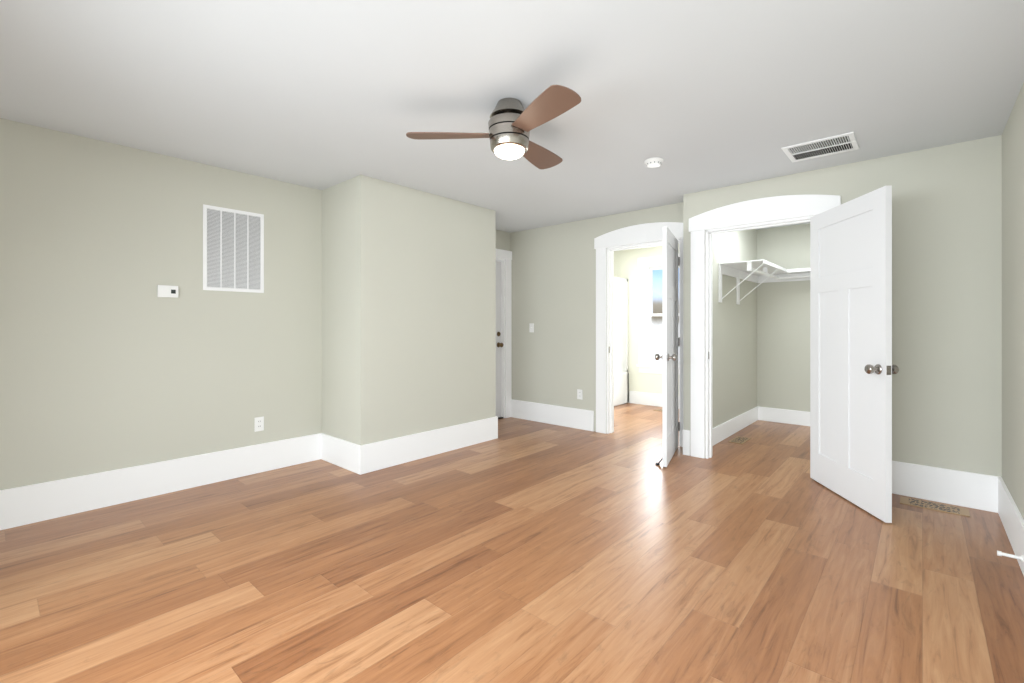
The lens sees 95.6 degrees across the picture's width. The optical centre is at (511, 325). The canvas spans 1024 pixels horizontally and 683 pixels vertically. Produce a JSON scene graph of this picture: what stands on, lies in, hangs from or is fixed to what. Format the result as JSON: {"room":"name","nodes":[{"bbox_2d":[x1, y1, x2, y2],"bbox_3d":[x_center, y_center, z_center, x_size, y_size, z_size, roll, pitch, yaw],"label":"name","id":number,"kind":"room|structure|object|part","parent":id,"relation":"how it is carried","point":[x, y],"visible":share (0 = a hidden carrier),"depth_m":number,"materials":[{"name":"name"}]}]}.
{"room":"empty bedroom","nodes":[
{"label":"empty bedroom","id":0,"kind":"room"},
{"bbox_2d":[0,118,510,489],"bbox_3d":[-1.906,-0.010,4.063,0.120,2.420,5.600,0,0,41],"label":"wall","id":1,"kind":"structure","parent":0,"point":[110,360],"depth_m":3.20,"materials":[{"name":"paint"}]},
{"bbox_2d":[0,433,320,529],"bbox_3d":[-2.670,1.084,3.096,0.018,0.232,2.900,0,0,41],"label":"baseboard","id":2,"kind":"structure","parent":1,"relation":"attached to","point":[29,504],"depth_m":3.21,"materials":[{"name":"paint"}]},
{"bbox_2d":[157,285,177,297],"bbox_3d":[-2.465,-0.244,3.324,0.023,0.084,0.120,0,0,41],"label":"thermostat","id":3,"kind":"object","parent":1,"relation":"attached to","point":[167,291],"visible":0.98,"depth_m":3.31,"materials":[{"name":"white plastic"}]},
{"bbox_2d":[203,204,263,292],"bbox_3d":[-2.184,-0.590,3.655,0.010,0.645,0.430,0,0,41],"label":"air vent","id":4,"kind":"object","parent":1,"relation":"in","point":[233,250],"visible":1,"depth_m":3.65,"materials":[{"name":"white metal"}]},
{"bbox_2d":[254,416,263,431],"bbox_3d":[-2.064,0.805,3.789,0.008,0.114,0.070,0,0,41],"label":"outlet","id":5,"kind":"object","parent":1,"relation":"attached to","point":[258,423],"visible":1,"depth_m":3.78,"materials":[{"name":"white plastic"}]},
{"bbox_2d":[496,261,502,416],"bbox_3d":[-0.412,0.180,5.753,0.181,2.020,0.804,0,0,41],"label":"exterior door","id":6,"kind":"structure","parent":1,"relation":"in","point":[499,344],"depth_m":6.00,"materials":[{"name":"paint"}]},
{"bbox_2d":[496,249,511,417],"bbox_3d":[-0.379,0.114,5.770,0.154,2.172,0.977,0,0,41],"label":"door frame","id":7,"kind":"structure","parent":1,"relation":"attached to","point":[506,255],"depth_m":6.03,"materials":[{"name":"paint"}]},
{"bbox_2d":[322,175,495,444],"bbox_3d":[-0.949,-0.010,4.564,0.670,2.420,1.580,0,0,41],"label":"wall","id":8,"kind":"structure","parent":0,"point":[408,311],"depth_m":4.11,"materials":[{"name":"paint"}]},
{"bbox_2d":[321,433,359,473],"bbox_3d":[-1.474,1.084,3.963,0.660,0.232,0.018,0,0,41],"label":"baseboard","id":9,"kind":"structure","parent":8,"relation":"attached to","point":[342,453],"depth_m":3.93,"materials":[{"name":"paint"}]},
{"bbox_2d":[359,416,497,474],"bbox_3d":[-0.691,1.084,4.337,0.018,0.232,1.616,0,0,41],"label":"baseboard","id":10,"kind":"structure","parent":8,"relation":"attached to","point":[375,456],"depth_m":4.20,"materials":[{"name":"white wood"}]},
{"bbox_2d":[0,403,1023,682],"bbox_3d":[0.466,1.250,3.393,4.800,0.100,7.740,0,0,41],"label":"floor","id":11,"kind":"structure","parent":0,"point":[522,551],"depth_m":2.21,"materials":[{"name":"brown wood"}]},
{"bbox_2d":[614,277,628,405],"bbox_3d":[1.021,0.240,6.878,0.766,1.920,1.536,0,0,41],"label":"door","id":12,"kind":"structure","parent":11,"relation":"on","point":[621,384],"depth_m":7.06,"materials":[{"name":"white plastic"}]},
{"bbox_2d":[728,436,750,443],"bbox_3d":[2.381,1.198,4.850,0.140,0.005,0.320,0,0,41],"label":"floor vent","id":13,"kind":"object","parent":11,"relation":"in","point":[739,440],"visible":0.98,"depth_m":4.82,"materials":[{"name":"brown metal"}]},
{"bbox_2d":[900,496,969,516],"bbox_3d":[2.794,1.198,3.075,0.340,0.005,0.160,0,0,41],"label":"floor vent","id":14,"kind":"object","parent":11,"relation":"in","point":[936,506],"visible":1,"depth_m":3.06,"materials":[{"name":"brown metal"}]},
{"bbox_2d":[0,0,1023,232],"bbox_3d":[0.466,-1.270,3.393,4.800,0.100,7.740,0,0,41],"label":"ceiling","id":15,"kind":"structure","parent":0,"point":[699,95],"depth_m":2.35,"materials":[{"name":"paint"}]},
{"bbox_2d":[406,85,580,168],"bbox_3d":[0.067,-1.070,2.576,0.999,0.300,0.967,0,0,41],"label":"ceiling fan","id":16,"kind":"object","parent":15,"relation":"hanging from","point":[512,122],"visible":1,"depth_m":2.46,"materials":[{"name":"brown wood"}]},
{"bbox_2d":[644,158,663,167],"bbox_3d":[1.051,-1.201,3.436,0.136,0.038,0.136,0,0,41],"label":"smoke detector","id":17,"kind":"object","parent":15,"relation":"attached to","point":[653,162],"visible":1,"depth_m":3.40,"materials":[{"name":"white plastic"}]},
{"bbox_2d":[781,132,858,162],"bbox_3d":[2.118,-1.216,3.186,0.400,0.009,0.360,0,0,41],"label":"ceiling vent","id":18,"kind":"object","parent":15,"relation":"in","point":[841,143],"visible":1,"depth_m":3.17,"materials":[{"name":"white metal"}]},
{"bbox_2d":[511,202,682,432],"bbox_3d":[0.871,-0.010,5.398,2.510,2.420,0.120,0,0,41],"label":"wall","id":19,"kind":"structure","parent":0,"point":[554,301],"depth_m":5.58,"materials":[{"name":"paint"}]},
{"bbox_2d":[529,323,533,331],"bbox_3d":[0.244,0.030,5.859,0.070,0.114,0.020,0,0,41],"label":"light switch","id":20,"kind":"object","parent":19,"relation":"attached to","point":[531,327],"visible":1,"depth_m":5.86,"materials":[{"name":"white plastic"}]},
{"bbox_2d":[511,399,593,430],"bbox_3d":[0.450,1.084,5.678,1.270,0.232,0.018,0,0,41],"label":"baseboard","id":21,"kind":"structure","parent":19,"relation":"attached to","point":[582,419],"depth_m":5.62,"materials":[{"name":"paint"}]},
{"bbox_2d":[577,389,582,399],"bbox_3d":[0.787,0.800,5.387,0.070,0.114,0.008,0,0,41],"label":"outlet","id":22,"kind":"object","parent":19,"relation":"attached to","point":[579,394],"visible":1,"depth_m":5.38,"materials":[{"name":"white plastic"}]},
{"bbox_2d":[594,222,682,446],"bbox_3d":[1.389,0.069,4.923,1.099,2.262,0.154,0,0,41],"label":"door frame","id":23,"kind":"structure","parent":19,"relation":"attached to","point":[640,233],"depth_m":5.15,"materials":[{"name":"paint"}]},
{"bbox_2d":[655,226,679,466],"bbox_3d":[1.464,0.177,4.264,0.181,2.025,0.807,0,0,27],"label":"door","id":24,"kind":"structure","parent":23,"relation":"attached to","point":[670,343],"depth_m":4.09,"materials":[{"name":"paint"}]},
{"bbox_2d":[614,245,661,402],"bbox_3d":[2.177,-0.010,6.966,2.630,2.420,0.120,0,0,41],"label":"wall","id":25,"kind":"structure","parent":0,"point":[626,264],"depth_m":7.14,"materials":[{"name":"paint"}]},
{"bbox_2d":[629,391,661,406],"bbox_3d":[2.469,1.105,6.616,1.730,0.190,0.018,0,0,41],"label":"baseboard","id":26,"kind":"structure","parent":25,"relation":"attached to","point":[646,398],"depth_m":7.00,"materials":[{"name":"paint"}]},
{"bbox_2d":[636,256,661,373],"bbox_3d":[2.326,-0.158,6.801,1.000,1.745,0.170,0,0,41],"label":"window","id":27,"kind":"structure","parent":25,"relation":"in","point":[645,264],"depth_m":7.01,"materials":[{"name":"paint"}]},
{"bbox_3d":[2.345,-0.152,6.824,0.690,1.455,0.076,0,0,41],"label":"bath window sash","id":28,"kind":"part","parent":27,"relation":"part of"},
{"bbox_2d":[683,193,756,455],"bbox_3d":[2.434,-0.010,5.204,0.090,2.420,2.420,0,0,41],"label":"wall","id":29,"kind":"structure","parent":0,"point":[734,359],"depth_m":5.05,"materials":[{"name":"paint"}]},
{"bbox_2d":[713,406,757,445],"bbox_3d":[2.441,1.115,5.130,0.018,0.170,2.080,0,0,41],"label":"baseboard","id":30,"kind":"structure","parent":29,"relation":"attached to","point":[727,429],"depth_m":5.15,"materials":[{"name":"paint"}]},
{"bbox_2d":[718,259,789,303],"bbox_3d":[2.792,-0.442,5.206,0.442,0.404,1.502,0,0,41],"label":"closet shelf","id":31,"kind":"object","parent":29,"relation":"attached to","point":[760,271],"depth_m":5.11,"materials":[{"name":"white metal"}]},
{"bbox_2d":[757,223,809,411],"bbox_3d":[3.706,-0.010,5.480,1.450,2.420,0.120,0,0,41],"label":"wall","id":32,"kind":"structure","parent":0,"point":[783,345],"depth_m":5.71,"materials":[{"name":"paint"}]},
{"bbox_2d":[758,407,809,425],"bbox_3d":[3.616,1.115,5.468,1.330,0.170,0.018,0,0,41],"label":"baseboard","id":33,"kind":"structure","parent":32,"relation":"attached to","point":[795,417],"depth_m":5.70,"materials":[{"name":"paint"}]},
{"bbox_2d":[790,268,809,280],"bbox_3d":[3.631,-0.442,5.165,0.870,0.404,0.452,0,0,41],"label":"closet shelf","id":34,"kind":"object","parent":32,"relation":"attached to","point":[802,274],"depth_m":5.52,"materials":[{"name":"white metal"}]},
{"bbox_2d":[683,135,1001,512],"bbox_3d":[2.400,-0.010,3.686,2.050,2.420,0.138,0,0,41],"label":"wall","id":35,"kind":"structure","parent":0,"point":[947,301],"depth_m":3.16,"materials":[{"name":"paint"}]},
{"bbox_2d":[706,216,812,458],"bbox_3d":[2.112,0.169,3.953,0.859,2.062,0.128,0,0,41],"label":"door frame","id":36,"kind":"structure","parent":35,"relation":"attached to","point":[709,342],"depth_m":4.19,"materials":[{"name":"paint"}]},
{"bbox_2d":[810,185,898,522],"bbox_3d":[2.313,0.172,3.219,0.181,2.035,0.847,0,0,6],"label":"closet door","id":37,"kind":"structure","parent":36,"relation":"attached to","point":[853,369],"depth_m":3.11,"materials":[{"name":"paint"}]},
{"bbox_2d":[689,194,840,457],"bbox_3d":[2.062,0.069,3.897,1.147,2.262,0.030,0,0,41],"label":"trim","id":38,"kind":"structure","parent":35,"relation":"attached to","point":[766,209],"depth_m":4.18,"materials":[{"name":"paint"}]},
{"bbox_2d":[1002,83,1023,518],"bbox_3d":[1.456,-0.010,0.982,0.120,2.420,5.440,0,0,41],"label":"wall","id":39,"kind":"structure","parent":0,"point":[1013,305],"depth_m":2.58,"materials":[{"name":"paint"}]},
{"bbox_2d":[997,550,1022,561],"bbox_3d":[2.433,1.125,2.267,0.085,0.032,0.032,0,0,41],"label":"door stop","id":40,"kind":"object","parent":39,"relation":"attached to","point":[1001,553],"visible":1,"depth_m":2.26,"materials":[{"name":"white plastic"}]},
{"bbox_2d":[998,477,1023,575],"bbox_3d":[1.404,1.084,1.027,0.018,0.232,5.200,0,0,41],"label":"baseboard","id":41,"kind":"structure","parent":39,"relation":"attached to","point":[1011,517],"depth_m":2.52,"materials":[{"name":"paint"}]},
{"label":"outside","id":42,"kind":"structure","parent":0,"visible":0},
{"bbox_2d":[652,270,661,360],"bbox_3d":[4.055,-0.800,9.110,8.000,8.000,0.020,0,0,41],"label":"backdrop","id":43,"kind":"structure","parent":42,"point":[657,320],"depth_m":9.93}
]}

